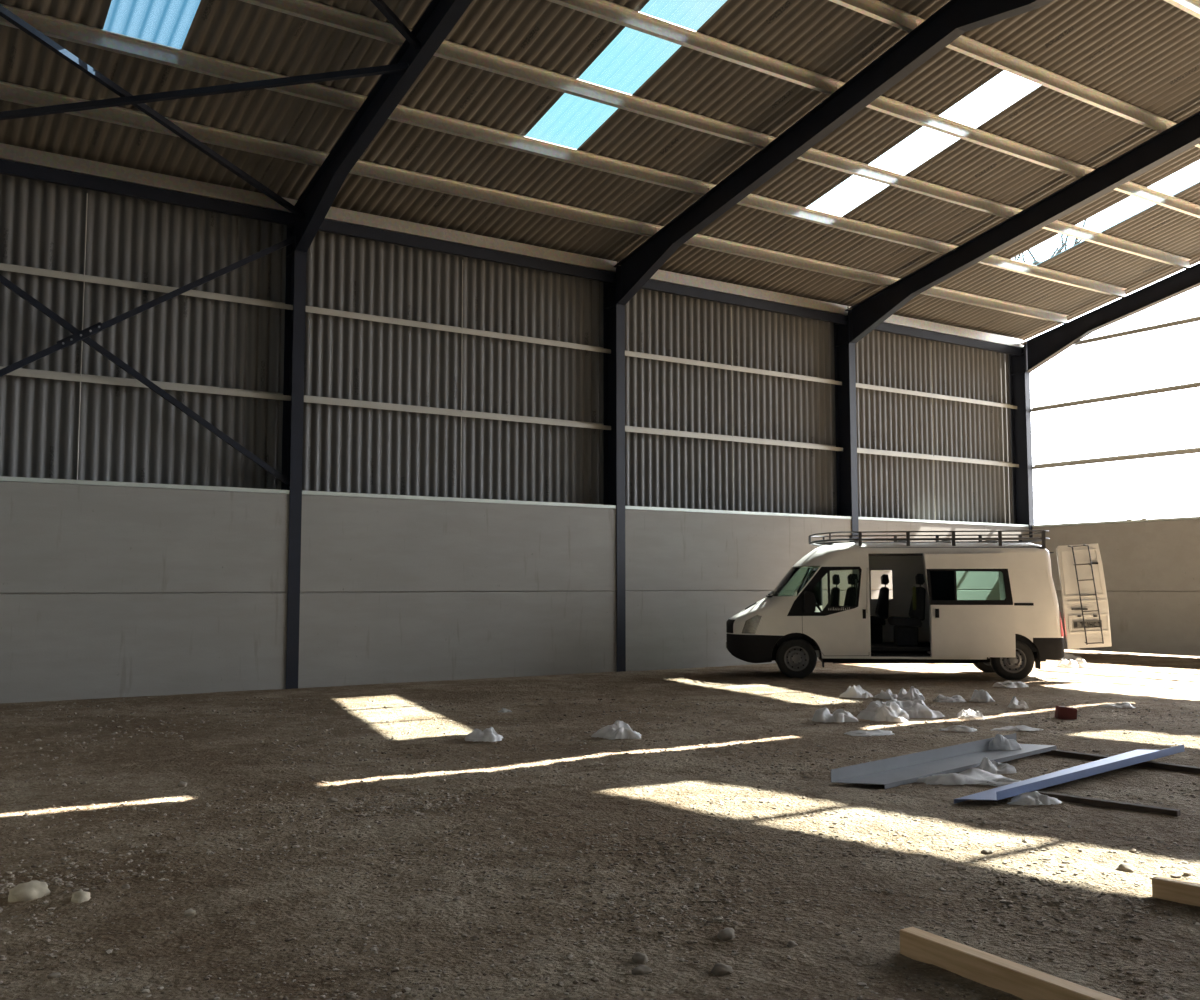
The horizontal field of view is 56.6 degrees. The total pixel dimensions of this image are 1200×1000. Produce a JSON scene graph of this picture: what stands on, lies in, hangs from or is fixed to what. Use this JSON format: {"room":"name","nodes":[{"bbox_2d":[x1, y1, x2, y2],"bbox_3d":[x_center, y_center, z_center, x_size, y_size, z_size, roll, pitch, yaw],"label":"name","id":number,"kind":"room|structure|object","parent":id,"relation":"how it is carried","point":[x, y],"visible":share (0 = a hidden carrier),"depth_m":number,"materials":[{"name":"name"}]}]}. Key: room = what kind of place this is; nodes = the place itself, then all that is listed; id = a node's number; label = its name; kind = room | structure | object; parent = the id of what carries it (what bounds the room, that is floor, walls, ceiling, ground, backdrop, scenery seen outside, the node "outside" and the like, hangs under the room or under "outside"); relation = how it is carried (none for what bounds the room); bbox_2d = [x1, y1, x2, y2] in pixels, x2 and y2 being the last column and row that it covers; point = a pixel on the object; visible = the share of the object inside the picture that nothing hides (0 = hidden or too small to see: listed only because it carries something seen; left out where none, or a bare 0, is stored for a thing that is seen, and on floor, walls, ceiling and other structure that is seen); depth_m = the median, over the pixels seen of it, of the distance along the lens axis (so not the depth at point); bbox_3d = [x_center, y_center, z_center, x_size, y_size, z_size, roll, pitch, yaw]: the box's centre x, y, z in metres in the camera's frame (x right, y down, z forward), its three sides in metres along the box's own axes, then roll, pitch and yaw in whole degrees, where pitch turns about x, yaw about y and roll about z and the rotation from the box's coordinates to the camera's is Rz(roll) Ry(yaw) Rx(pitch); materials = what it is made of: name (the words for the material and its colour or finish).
{"room":"empty warehouse","nodes":[
{"label":"empty warehouse","id":0,"kind":"room"},
{"bbox_2d":[0,174,1013,523],"bbox_3d":[0.136,-2.194,22.262,25.757,5.030,0.054,3,-5,-33],"label":"wall","id":1,"kind":"structure","parent":0,"point":[127,433],"depth_m":20.22,"materials":[{"name":"metal"}]},
{"bbox_2d":[0,650,1199,999],"bbox_3d":[5.825,2.678,13.500,26.365,0.071,20.160,3,-5,-33],"label":"floor","id":2,"kind":"structure","parent":0,"point":[157,765],"depth_m":7.22,"materials":[{"name":"soil"}]},
{"bbox_2d":[8,880,50,901],"bbox_3d":[-3.029,2.090,5.912,0.200,0.129,0.175,3,-5,-33],"label":"stone","id":3,"kind":"object","parent":2,"relation":"on","point":[34,889],"visible":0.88,"depth_m":5.86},
{"bbox_2d":[0,593,286,702],"bbox_3d":[-7.664,2.193,16.241,6.360,1.651,0.150,3,-5,-33],"label":"panel","id":4,"kind":"object","parent":2,"relation":"on","point":[54,647],"visible":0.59,"depth_m":16.67,"materials":[{"name":"concrete"}]},
{"bbox_2d":[0,481,288,592],"bbox_3d":[-7.665,0.569,16.366,6.360,1.591,0.150,3,-5,-33],"label":"panel","id":5,"kind":"object","parent":4,"relation":"on","point":[55,537],"visible":1,"depth_m":16.76,"materials":[{"name":"concrete"}]},
{"bbox_2d":[0,476,289,493],"bbox_3d":[-7.746,-0.268,16.552,6.376,0.100,0.460,3,-5,-33],"label":"flashing","id":6,"kind":"object","parent":5,"relation":"on","point":[2,478],"visible":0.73,"depth_m":16.84,"materials":[{"name":"metal"}]},
{"bbox_2d":[281,215,306,688],"bbox_3d":[-5.064,-0.837,18.346,0.200,7.972,0.462,3,-5,-33],"label":"steel column","id":7,"kind":"structure","parent":2,"relation":"on","point":[295,280],"depth_m":18.23,"materials":[{"name":"metal"}]},
{"bbox_2d":[0,274,289,486],"bbox_3d":[-7.684,-2.410,16.639,6.369,4.146,0.050,3,-5,-33],"label":"brace","id":8,"kind":"object","parent":7,"relation":"attached to","point":[3,280],"visible":1,"depth_m":17.05,"materials":[{"name":"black metal"}]},
{"bbox_2d":[0,366,290,400],"bbox_3d":[-7.827,-1.841,16.794,6.384,0.140,0.140,3,-5,-33],"label":"wall rail","id":9,"kind":"object","parent":7,"relation":"attached to","point":[19,372],"visible":0.94,"depth_m":17.23,"materials":[{"name":"beige metal"}]},
{"bbox_2d":[0,263,292,309],"bbox_3d":[-7.828,-3.366,16.912,6.384,0.140,0.140,3,-5,-33],"label":"wall rail","id":10,"kind":"object","parent":7,"relation":"attached to","point":[5,267],"visible":1,"depth_m":17.27,"materials":[{"name":"beige metal"}]},
{"bbox_2d":[77,193,87,479],"bbox_3d":[-7.814,-2.471,16.822,0.016,4.420,0.018,3,-5,-33],"label":"rod","id":11,"kind":"object","parent":10,"relation":"attached to","point":[87,193],"visible":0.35,"depth_m":16.81,"materials":[{"name":"beige metal"}]},
{"bbox_2d":[0,159,294,226],"bbox_3d":[-7.692,-4.784,16.812,6.360,0.190,0.090,3,-5,-33],"label":"beam","id":12,"kind":"structure","parent":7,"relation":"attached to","point":[11,168],"depth_m":17.18,"materials":[{"name":"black metal"}]},
{"bbox_2d":[0,236,294,376],"bbox_3d":[-7.650,-2.469,16.591,6.368,4.116,0.077,3,-5,-33],"label":"brace","id":13,"kind":"object","parent":7,"relation":"attached to","point":[81,335],"visible":1,"depth_m":16.96,"materials":[{"name":"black metal"}]},
{"bbox_2d":[294,0,472,253],"bbox_3d":[0.410,-6.121,10.416,0.200,2.841,20.206,3,-5,-33],"label":"rafter","id":14,"kind":"object","parent":7,"relation":"on","point":[439,18],"visible":0.91,"depth_m":15.92,"materials":[{"name":"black metal"}]},
{"bbox_2d":[0,143,297,212],"bbox_3d":[-7.698,-5.017,16.838,6.360,0.240,0.110,3,-5,-33],"label":"beam","id":15,"kind":"structure","parent":14,"relation":"attached to","point":[8,152],"depth_m":17.15,"materials":[{"name":"metal"}]},
{"bbox_2d":[0,5,304,217],"bbox_3d":[-6.337,-5.400,14.815,0.080,1.009,7.652,-2,-5,22],"label":"brace","id":16,"kind":"object","parent":14,"relation":"attached to","point":[5,13],"visible":1,"depth_m":15.14,"materials":[{"name":"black metal"}]},
{"bbox_2d":[0,81,327,166],"bbox_3d":[-6.954,-5.461,15.740,6.392,0.223,0.095,3,-5,-33],"label":"purlin","id":17,"kind":"object","parent":14,"relation":"on","point":[11,92],"visible":0.76,"depth_m":16.17,"materials":[{"name":"metal"}]},
{"bbox_2d":[0,3,365,110],"bbox_3d":[-6.092,-5.886,14.461,6.392,0.223,0.095,3,-5,-33],"label":"purlin","id":18,"kind":"object","parent":14,"relation":"on","point":[50,26],"visible":0.96,"depth_m":14.74,"materials":[{"name":"metal"}]},
{"bbox_2d":[0,63,408,119],"bbox_3d":[-6.351,-5.303,14.829,7.624,0.988,0.080,0,-4,1],"label":"brace","id":19,"kind":"object","parent":14,"relation":"attached to","point":[394,68],"visible":0.89,"depth_m":14.79,"materials":[{"name":"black metal"}]},
{"bbox_2d":[370,0,420,49],"bbox_3d":[-3.787,-6.676,11.032,0.080,1.006,7.752,-2,-5,21],"label":"brace","id":20,"kind":"object","parent":14,"relation":"attached to","point":[381,5],"visible":1,"depth_m":14.09,"materials":[{"name":"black metal"}]},
{"bbox_2d":[324,207,616,272],"bbox_3d":[-2.354,-4.751,20.350,6.360,0.240,0.110,3,-5,-33],"label":"beam","id":21,"kind":"structure","parent":14,"relation":"attached to","point":[334,214],"depth_m":20.24,"materials":[{"name":"metal"}]},
{"bbox_2d":[327,153,657,236],"bbox_3d":[-1.610,-5.195,19.252,6.392,0.223,0.095,3,-5,-33],"label":"purlin","id":22,"kind":"object","parent":14,"relation":"on","point":[362,168],"visible":0.97,"depth_m":19.16,"materials":[{"name":"metal"}]},
{"bbox_2d":[365,96,709,195],"bbox_3d":[-0.748,-5.620,17.973,6.392,0.223,0.095,3,-5,-33],"label":"purlin","id":23,"kind":"object","parent":14,"relation":"on","point":[401,113],"visible":0.97,"depth_m":17.86,"materials":[{"name":"metal"}]},
{"bbox_2d":[410,30,769,148],"bbox_3d":[0.114,-6.045,16.693,6.392,0.223,0.095,3,-5,-33],"label":"purlin","id":24,"kind":"object","parent":14,"relation":"on","point":[448,50],"visible":0.92,"depth_m":16.57,"materials":[{"name":"metal"}]},
{"bbox_2d":[547,0,838,94],"bbox_3d":[0.976,-6.470,15.414,6.392,0.223,0.095,3,-5,-33],"label":"purlin","id":25,"kind":"object","parent":14,"relation":"on","point":[607,10],"visible":1,"depth_m":15.69,"materials":[{"name":"metal"}]},
{"bbox_2d":[829,0,918,32],"bbox_3d":[1.837,-6.895,14.135,6.392,0.223,0.095,3,-5,-33],"label":"purlin","id":26,"kind":"object","parent":14,"relation":"on","point":[876,9],"visible":1,"depth_m":15.52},
{"bbox_2d":[304,395,610,429],"bbox_3d":[-2.483,-1.575,20.306,6.384,0.140,0.140,3,-5,-33],"label":"wall rail","id":27,"kind":"object","parent":7,"relation":"attached to","point":[310,399],"visible":0.85,"depth_m":20.12,"materials":[{"name":"beige metal"}]},
{"bbox_2d":[306,306,610,353],"bbox_3d":[-2.485,-3.101,20.424,6.384,0.140,0.140,3,-5,-33],"label":"wall rail","id":28,"kind":"object","parent":7,"relation":"attached to","point":[310,309],"visible":0.85,"depth_m":20.23,"materials":[{"name":"beige metal"}]},
{"bbox_2d":[460,260,462,497],"bbox_3d":[-2.520,-2.207,20.301,0.016,4.420,0.018,3,-5,-33],"label":"rod","id":29,"kind":"object","parent":28,"relation":"attached to","point":[462,260],"visible":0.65,"depth_m":20.29,"materials":[{"name":"beige metal"}]},
{"bbox_2d":[318,219,615,283],"bbox_3d":[-2.348,-4.518,20.324,6.360,0.190,0.090,3,-5,-33],"label":"strut","id":30,"kind":"object","parent":7,"relation":"attached to","point":[335,227],"visible":0.79,"depth_m":20.18,"materials":[{"name":"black metal"}]},
{"bbox_2d":[298,591,616,687],"bbox_3d":[-2.320,2.458,19.753,6.360,1.651,0.150,3,-5,-33],"label":"panel","id":31,"kind":"object","parent":2,"relation":"on","point":[352,638],"visible":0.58,"depth_m":19.48,"materials":[{"name":"concrete"}]},
{"bbox_2d":[300,494,615,591],"bbox_3d":[-2.321,0.834,19.878,6.360,1.591,0.150,3,-5,-33],"label":"panel","id":32,"kind":"object","parent":31,"relation":"on","point":[349,544],"visible":1,"depth_m":19.61,"materials":[{"name":"concrete"}]},
{"bbox_2d":[302,490,615,508],"bbox_3d":[-2.402,-0.002,20.064,6.376,0.100,0.460,3,-5,-33],"label":"flashing","id":33,"kind":"object","parent":32,"relation":"on","point":[303,492],"visible":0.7,"depth_m":19.69,"materials":[{"name":"metal"}]},
{"bbox_2d":[0,589,1199,593],"bbox_3d":[2.240,1.573,18.882,25.786,0.155,6.774,3,-5,-33],"label":"trim","id":34,"kind":"structure","parent":32,"relation":"attached to","point":[996,589],"depth_m":18.53,"materials":[{"name":"concrete"}]},
{"bbox_2d":[465,727,502,741],"bbox_3d":[-1.247,2.501,11.939,0.406,0.130,0.356,0,-4,0],"label":"plastic wrapping","id":35,"kind":"object","parent":2,"relation":"on","point":[489,734],"visible":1,"depth_m":11.85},
{"bbox_2d":[0,696,1199,999],"bbox_3d":[0.451,2.410,9.927,18.641,0.098,12.985,0,-4,0],"label":"gravel","id":36,"kind":"object","parent":2,"relation":"on","point":[294,844],"visible":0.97,"depth_m":6.47,"materials":[{"name":"gravel"}]},
{"bbox_2d":[603,278,625,671],"bbox_3d":[0.280,-0.571,21.858,0.200,7.972,0.462,3,-5,-33],"label":"steel column","id":37,"kind":"structure","parent":2,"relation":"on","point":[613,315],"depth_m":21.87,"materials":[{"name":"metal"}]},
{"bbox_2d":[641,279,847,324],"bbox_3d":[2.995,-4.252,23.836,6.360,0.190,0.090,3,-5,-33],"label":"strut","id":38,"kind":"object","parent":37,"relation":"attached to","point":[653,285],"visible":1,"depth_m":23.83,"materials":[{"name":"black metal"}]},
{"bbox_2d":[617,262,847,315],"bbox_3d":[2.990,-4.486,23.862,6.360,0.240,0.110,3,-5,-33],"label":"beam","id":39,"kind":"structure","parent":38,"relation":"on","point":[660,275],"depth_m":23.91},
{"bbox_2d":[614,0,1053,306],"bbox_3d":[5.754,-5.856,13.928,0.200,2.841,20.206,3,-5,-33],"label":"rafter","id":40,"kind":"object","parent":37,"relation":"on","point":[955,18],"visible":0.94,"depth_m":17.46,"materials":[{"name":"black metal"}]},
{"bbox_2d":[656,225,892,286],"bbox_3d":[3.734,-4.929,22.764,6.392,0.223,0.095,3,-5,-33],"label":"purlin","id":41,"kind":"object","parent":40,"relation":"on","point":[698,240],"visible":1,"depth_m":22.81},
{"bbox_2d":[708,183,948,253],"bbox_3d":[4.596,-5.354,21.484,6.392,0.223,0.095,3,-5,-33],"label":"purlin","id":42,"kind":"object","parent":40,"relation":"on","point":[755,201],"visible":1,"depth_m":21.52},
{"bbox_2d":[768,135,1013,218],"bbox_3d":[5.457,-5.779,20.205,6.392,0.223,0.095,3,-5,-33],"label":"purlin","id":43,"kind":"object","parent":40,"relation":"on","point":[819,157],"visible":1,"depth_m":20.23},
{"bbox_2d":[836,81,1086,177],"bbox_3d":[6.319,-6.204,18.926,6.392,0.223,0.095,3,-5,-33],"label":"purlin","id":44,"kind":"object","parent":40,"relation":"on","point":[883,104],"visible":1,"depth_m":18.93,"materials":[{"name":"metal"}]},
{"bbox_2d":[915,17,1167,131],"bbox_3d":[7.181,-6.629,17.646,6.392,0.223,0.095,3,-5,-33],"label":"purlin","id":45,"kind":"object","parent":40,"relation":"on","point":[963,44],"visible":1,"depth_m":17.64,"materials":[{"name":"metal"}]},
{"bbox_2d":[1164,0,1199,18],"bbox_3d":[8.309,-7.185,15.973,6.392,0.223,0.095,3,-5,-33],"label":"purlin","id":46,"kind":"object","parent":40,"relation":"on","point":[1192,7],"visible":1,"depth_m":16.10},
{"bbox_2d":[591,720,641,739],"bbox_3d":[0.231,2.480,12.073,0.472,0.173,0.480,4,-6,-43],"label":"plastic wrapping","id":47,"kind":"object","parent":2,"relation":"on","point":[619,729],"visible":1,"depth_m":11.98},
{"bbox_2d":[711,963,732,974],"bbox_3d":[0.520,2.007,4.754,0.099,0.059,0.080,-1,-5,16],"label":"stone","id":48,"kind":"object","parent":2,"relation":"on","point":[719,968],"visible":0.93,"depth_m":4.73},
{"bbox_2d":[625,590,846,670],"bbox_3d":[3.024,2.724,23.265,6.360,1.651,0.150,3,-5,-33],"label":"panel","id":49,"kind":"object","parent":2,"relation":"on","point":[665,629],"visible":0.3,"depth_m":22.28,"materials":[{"name":"concrete"}]},
{"bbox_2d":[625,509,852,590],"bbox_3d":[3.022,1.100,23.390,6.360,1.591,0.150,3,-5,-33],"label":"panel","id":50,"kind":"object","parent":49,"relation":"on","point":[665,550],"visible":0.76,"depth_m":22.92,"materials":[{"name":"concrete"}]},
{"bbox_2d":[625,506,851,518],"bbox_3d":[2.942,0.264,23.576,6.376,0.100,0.460,3,-5,-33],"label":"flashing","id":51,"kind":"object","parent":50,"relation":"on","point":[626,507],"visible":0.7,"depth_m":23.27,"materials":[{"name":"metal"}]},
{"bbox_2d":[812,707,857,722],"bbox_3d":[2.793,2.569,13.389,0.530,0.163,0.370,1,-5,-13],"label":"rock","id":52,"kind":"object","parent":2,"relation":"on","point":[823,714],"visible":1,"depth_m":13.27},
{"bbox_2d":[834,315,858,571],"bbox_3d":[5.623,-0.306,25.370,0.200,7.972,0.462,3,-5,-33],"label":"steel column","id":53,"kind":"structure","parent":2,"relation":"on","point":[844,352],"depth_m":25.46,"materials":[{"name":"metal"}]},
{"bbox_2d":[625,350,841,384],"bbox_3d":[2.859,-2.835,23.936,6.384,0.140,0.140,3,-5,-33],"label":"wall rail","id":54,"kind":"object","parent":53,"relation":"attached to","point":[627,353],"visible":1,"depth_m":23.82,"materials":[{"name":"beige metal"}]},
{"bbox_2d":[625,426,842,450],"bbox_3d":[2.861,-1.309,23.818,6.384,0.140,0.140,3,-5,-33],"label":"wall rail","id":55,"kind":"object","parent":53,"relation":"attached to","point":[627,428],"visible":1,"depth_m":23.71,"materials":[{"name":"beige metal"}]},
{"bbox_2d":[845,111,1199,344],"bbox_3d":[11.098,-5.590,17.440,0.200,2.841,20.206,3,-5,-33],"label":"rafter","id":56,"kind":"object","parent":53,"relation":"on","point":[866,315],"visible":0.91,"depth_m":21.66,"materials":[{"name":"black metal"}]},
{"bbox_2d":[891,277,1068,323],"bbox_3d":[9.078,-4.664,26.276,6.392,0.223,0.095,3,-5,-33],"label":"purlin","id":57,"kind":"object","parent":56,"relation":"on","point":[935,291],"visible":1,"depth_m":26.44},
{"bbox_2d":[948,244,1126,297],"bbox_3d":[9.939,-5.089,24.996,6.392,0.223,0.095,3,-5,-33],"label":"purlin","id":58,"kind":"object","parent":56,"relation":"on","point":[993,260],"visible":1,"depth_m":25.15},
{"bbox_2d":[1012,207,1190,268],"bbox_3d":[10.801,-5.513,23.717,6.392,0.223,0.095,3,-5,-33],"label":"purlin","id":59,"kind":"object","parent":56,"relation":"on","point":[1058,226],"visible":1,"depth_m":23.86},
{"bbox_2d":[1083,166,1199,217],"bbox_3d":[11.663,-5.938,22.438,6.392,0.223,0.095,3,-5,-33],"label":"purlin","id":60,"kind":"object","parent":56,"relation":"on","point":[1130,188],"visible":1,"depth_m":22.00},
{"bbox_2d":[839,685,872,697],"bbox_3d":[3.778,2.803,16.391,0.396,0.181,0.397,-3,-6,38],"label":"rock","id":61,"kind":"object","parent":2,"relation":"on","point":[857,691],"visible":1,"depth_m":16.28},
{"bbox_2d":[844,729,893,735],"bbox_3d":[2.978,2.542,12.236,0.590,0.054,0.324,1,-5,-16],"label":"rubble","id":62,"kind":"object","parent":2,"relation":"on","point":[877,732],"visible":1,"depth_m":12.17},
{"bbox_2d":[856,702,908,721],"bbox_3d":[3.403,2.541,13.454,0.622,0.212,0.458,-2,-5,18],"label":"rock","id":63,"kind":"object","parent":2,"relation":"on","point":[891,712],"visible":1,"depth_m":13.35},
{"bbox_2d":[897,686,924,700],"bbox_3d":[4.455,2.768,16.009,0.408,0.193,0.313,-1,-4,10],"label":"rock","id":64,"kind":"object","parent":2,"relation":"on","point":[913,693],"visible":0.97,"depth_m":15.92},
{"bbox_2d":[726,530,1111,679],"bbox_3d":[5.620,1.937,20.818,6.584,2.601,3.206,-1,-4,7],"label":"van","id":65,"kind":"object","parent":2,"relation":"on","point":[924,621],"visible":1,"depth_m":19.51,"materials":[{"name":"white paint"}]},
{"bbox_2d":[802,591,814,612],"bbox_3d":[3.657,1.796,19.609,0.192,0.385,0.291,0,-4,-3],"label":"mirror","id":66,"kind":"object","parent":65,"relation":"attached to","point":[808,598],"depth_m":19.49,"materials":[{"name":"black plastic"}]},
{"bbox_2d":[895,699,944,717],"bbox_3d":[3.959,2.603,13.942,0.704,0.199,0.496,0,-4,1],"label":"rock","id":67,"kind":"object","parent":2,"relation":"on","point":[917,708],"visible":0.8,"depth_m":13.80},
{"bbox_2d":[871,590,999,599],"bbox_3d":[8.366,2.990,26.776,6.356,1.651,0.150,3,-5,-33],"label":"panel","id":68,"kind":"object","parent":2,"relation":"on","point":[961,594],"visible":0.02,"depth_m":27.23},
{"bbox_2d":[858,520,1028,589],"bbox_3d":[8.364,1.366,26.901,6.356,1.591,0.150,3,-5,-33],"label":"panel","id":69,"kind":"object","parent":68,"relation":"on","point":[965,580],"visible":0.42,"depth_m":26.88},
{"bbox_2d":[858,517,1028,526],"bbox_3d":[8.286,0.529,27.088,6.376,0.100,0.460,3,-5,-33],"label":"flashing","id":70,"kind":"object","parent":69,"relation":"on","point":[859,518],"visible":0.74,"depth_m":26.78,"materials":[{"name":"metal"}]},
{"bbox_2d":[831,733,1055,788],"bbox_3d":[3.166,2.317,9.971,2.963,0.208,0.349,3,-6,-39],"label":"flashing","id":71,"kind":"object","parent":2,"relation":"on","point":[892,772],"visible":0.88,"depth_m":9.83,"materials":[{"name":"metal"}]},
{"bbox_2d":[989,734,1022,749],"bbox_3d":[3.830,2.305,10.655,0.377,0.146,0.202,0,-4,1],"label":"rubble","id":72,"kind":"object","parent":71,"relation":"on","point":[1000,742],"visible":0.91,"depth_m":10.59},
{"bbox_2d":[916,768,1003,784],"bbox_3d":[3.068,2.310,9.373,0.868,0.107,0.322,1,-5,-15],"label":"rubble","id":73,"kind":"object","parent":2,"relation":"on","point":[972,775],"visible":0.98,"depth_m":9.26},
{"bbox_2d":[957,709,984,719],"bbox_3d":[4.570,2.632,13.726,0.339,0.119,0.374,-1,-5,13],"label":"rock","id":74,"kind":"object","parent":2,"relation":"on","point":[969,714],"visible":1,"depth_m":13.64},
{"bbox_2d":[969,690,994,701],"bbox_3d":[5.404,2.765,15.795,0.361,0.167,0.344,-1,-4,9],"label":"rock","id":75,"kind":"object","parent":2,"relation":"on","point":[981,695],"visible":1,"depth_m":15.70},
{"bbox_2d":[974,757,1016,773],"bbox_3d":[3.452,2.325,9.810,0.379,0.139,0.227,1,-4,-7],"label":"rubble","id":76,"kind":"object","parent":2,"relation":"on","point":[994,767],"visible":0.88,"depth_m":9.74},
{"bbox_2d":[978,777,1020,786],"bbox_3d":[3.414,2.333,9.242,0.748,0.051,0.229,0,-4,4],"label":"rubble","id":77,"kind":"object","parent":2,"relation":"on","point":[1003,781],"visible":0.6,"depth_m":9.21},
{"bbox_2d":[900,927,1121,999],"bbox_3d":[1.906,1.929,4.179,0.086,0.115,2.011,3,-5,-31],"label":"timber baulk","id":78,"kind":"object","parent":2,"relation":"on","point":[990,970],"visible":1,"depth_m":4.60,"materials":[{"name":"brown wood"}]},
{"bbox_2d":[1009,345,1033,536],"bbox_3d":[10.967,-0.040,28.882,0.200,7.972,0.462,3,-5,-33],"label":"steel column","id":79,"kind":"structure","parent":2,"relation":"on","point":[1021,435],"depth_m":28.98,"materials":[{"name":"metal"}]},
{"bbox_2d":[856,383,1016,408],"bbox_3d":[8.203,-2.569,27.448,6.384,0.140,0.140,3,-5,-33],"label":"wall rail","id":80,"kind":"object","parent":79,"relation":"attached to","point":[859,385],"visible":1,"depth_m":27.39,"materials":[{"name":"beige metal"}]},
{"bbox_2d":[857,448,1018,466],"bbox_3d":[8.204,-1.044,27.330,6.384,0.140,0.140,3,-5,-33],"label":"wall rail","id":81,"kind":"object","parent":79,"relation":"attached to","point":[859,450],"visible":1,"depth_m":27.27,"materials":[{"name":"beige metal"}]},
{"bbox_2d":[873,322,1022,355],"bbox_3d":[8.339,-3.986,27.348,6.360,0.190,0.090,3,-5,-33],"label":"strut","id":82,"kind":"object","parent":79,"relation":"attached to","point":[884,327],"visible":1,"depth_m":27.46,"materials":[{"name":"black metal"}]},
{"bbox_2d":[847,306,1022,347],"bbox_3d":[8.334,-4.220,27.374,6.360,0.240,0.110,3,-5,-33],"label":"beam","id":83,"kind":"structure","parent":82,"relation":"on","point":[893,319],"depth_m":27.57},
{"bbox_2d":[1021,263,1199,373],"bbox_3d":[16.441,-5.324,20.952,0.200,2.841,20.206,3,-5,-33],"label":"rafter","id":84,"kind":"object","parent":79,"relation":"on","point":[1038,350],"visible":0.89,"depth_m":27.19,"materials":[{"name":"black metal"}]},
{"bbox_2d":[1075,316,1199,345],"bbox_3d":[16.593,-4.481,20.987,0.140,0.140,16.845,3,-5,-33],"label":"rail","id":85,"kind":"object","parent":84,"relation":"attached to","point":[1194,319],"visible":1,"depth_m":26.56,"materials":[{"name":"beige metal"}]},
{"bbox_2d":[1031,382,1199,411],"bbox_3d":[16.595,-2.975,20.871,0.140,0.140,19.548,3,-5,-33],"label":"rail","id":86,"kind":"object","parent":79,"relation":"attached to","point":[1197,384],"visible":1,"depth_m":26.95,"materials":[{"name":"beige metal"}]},
{"bbox_2d":[1033,447,1199,468],"bbox_3d":[16.596,-1.486,20.756,0.140,0.140,19.548,3,-5,-33],"label":"rail","id":87,"kind":"object","parent":79,"relation":"attached to","point":[1189,450],"visible":1,"depth_m":26.87,"materials":[{"name":"beige metal"}]},
{"bbox_2d":[1007,791,1061,804],"bbox_3d":[3.261,2.249,8.458,0.429,0.084,0.269,1,-4,-9],"label":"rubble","id":88,"kind":"object","parent":2,"relation":"on","point":[1027,798],"visible":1,"depth_m":8.38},
{"bbox_2d":[1055,706,1076,719],"bbox_3d":[5.749,2.631,13.753,0.232,0.169,0.160,-1,-4,7],"label":"brick","id":89,"kind":"object","parent":2,"relation":"on","point":[1061,712],"visible":0.94,"depth_m":13.68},
{"bbox_2d":[954,744,1183,803],"bbox_3d":[4.020,2.284,9.427,3.416,0.159,0.330,4,-6,-39],"label":"flashing","id":90,"kind":"object","parent":2,"relation":"on","point":[1137,756],"visible":1,"depth_m":9.23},
{"bbox_2d":[1058,658,1089,667],"bbox_3d":[9.582,3.288,22.596,0.572,0.184,0.444,2,-5,-23],"label":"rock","id":91,"kind":"object","parent":2,"relation":"on","point":[1078,662],"visible":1,"depth_m":22.50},
{"bbox_2d":[1032,790,1180,816],"bbox_3d":[3.744,2.273,8.364,0.071,0.050,1.122,4,-6,-45],"label":"batten","id":92,"kind":"object","parent":2,"relation":"on","point":[1095,802],"visible":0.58,"depth_m":8.28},
{"bbox_2d":[1040,749,1199,773],"bbox_3d":[4.746,2.417,10.337,0.091,0.070,2.231,4,-5,-43],"label":"batten","id":93,"kind":"object","parent":2,"relation":"on","point":[1062,753],"visible":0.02,"depth_m":10.11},
{"bbox_2d":[1056,591,1199,655],"bbox_3d":[12.971,2.839,25.781,0.150,1.441,6.574,3,-5,-33],"label":"panel","id":94,"kind":"object","parent":2,"relation":"on","point":[1148,622],"visible":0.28,"depth_m":25.88,"materials":[{"name":"concrete"}]},
{"bbox_2d":[1032,519,1199,590],"bbox_3d":[12.970,1.302,25.899,0.150,1.626,6.574,3,-5,-33],"label":"panel","id":95,"kind":"object","parent":94,"relation":"on","point":[1148,555],"visible":0.59,"depth_m":26.17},
{"bbox_2d":[1152,875,1199,906],"bbox_3d":[3.491,2.002,5.270,0.085,0.115,1.700,4,-6,-39],"label":"timber baulk","id":96,"kind":"object","parent":2,"relation":"on","point":[1165,888],"visible":1,"depth_m":5.80,"materials":[{"name":"brown wood"}]},
{"bbox_3d":[-10.408,-1.103,14.834,0.200,7.972,0.462,3,-5,-33],"label":"steel column","id":97,"kind":"structure","parent":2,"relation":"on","visible":0},
{"bbox_3d":[-4.934,-6.387,6.905,0.200,2.841,20.206,3,-5,-33],"label":"rafter","id":98,"kind":"object","parent":97,"relation":"on","visible":0},
{"bbox_2d":[239,0,409,45],"bbox_3d":[-5.230,-6.311,13.181,6.392,0.223,0.095,3,-5,-33],"label":"purlin","id":99,"kind":"object","parent":98,"relation":"on","point":[310,10],"visible":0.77,"depth_m":14.38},
{"bbox_2d":[0,0,1199,341],"bbox_3d":[2.994,-6.061,18.498,26.078,2.169,10.226,3,-5,-33],"label":"ceiling","id":100,"kind":"structure","parent":0,"point":[1143,54],"depth_m":17.70,"materials":[{"name":"metal"}]},
{"bbox_2d":[103,0,200,48],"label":"window","id":101,"kind":"structure","parent":100,"relation":"in","point":[165,22],"depth_m":14.21,"materials":[{"name":"plastic"}]},
{"bbox_2d":[807,71,1034,214],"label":"window","id":102,"kind":"structure","parent":100,"relation":"in","point":[1004,71],"depth_m":19.24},
{"bbox_2d":[1015,163,1199,265],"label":"window","id":103,"kind":"structure","parent":100,"relation":"in","point":[1199,163],"depth_m":22.92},
{"bbox_3d":[18.341,1.396,17.719,0.150,3.080,12.904,3,-5,-33],"label":"wall","id":104,"kind":"structure","parent":0,"visible":0},
{"bbox_2d":[1032,516,1199,526],"bbox_3d":[16.535,0.036,20.598,0.280,0.072,19.448,3,-5,-33],"label":"flashing","id":105,"kind":"object","parent":104,"relation":"on","point":[1180,518],"visible":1,"depth_m":26.57,"materials":[{"name":"metal"}]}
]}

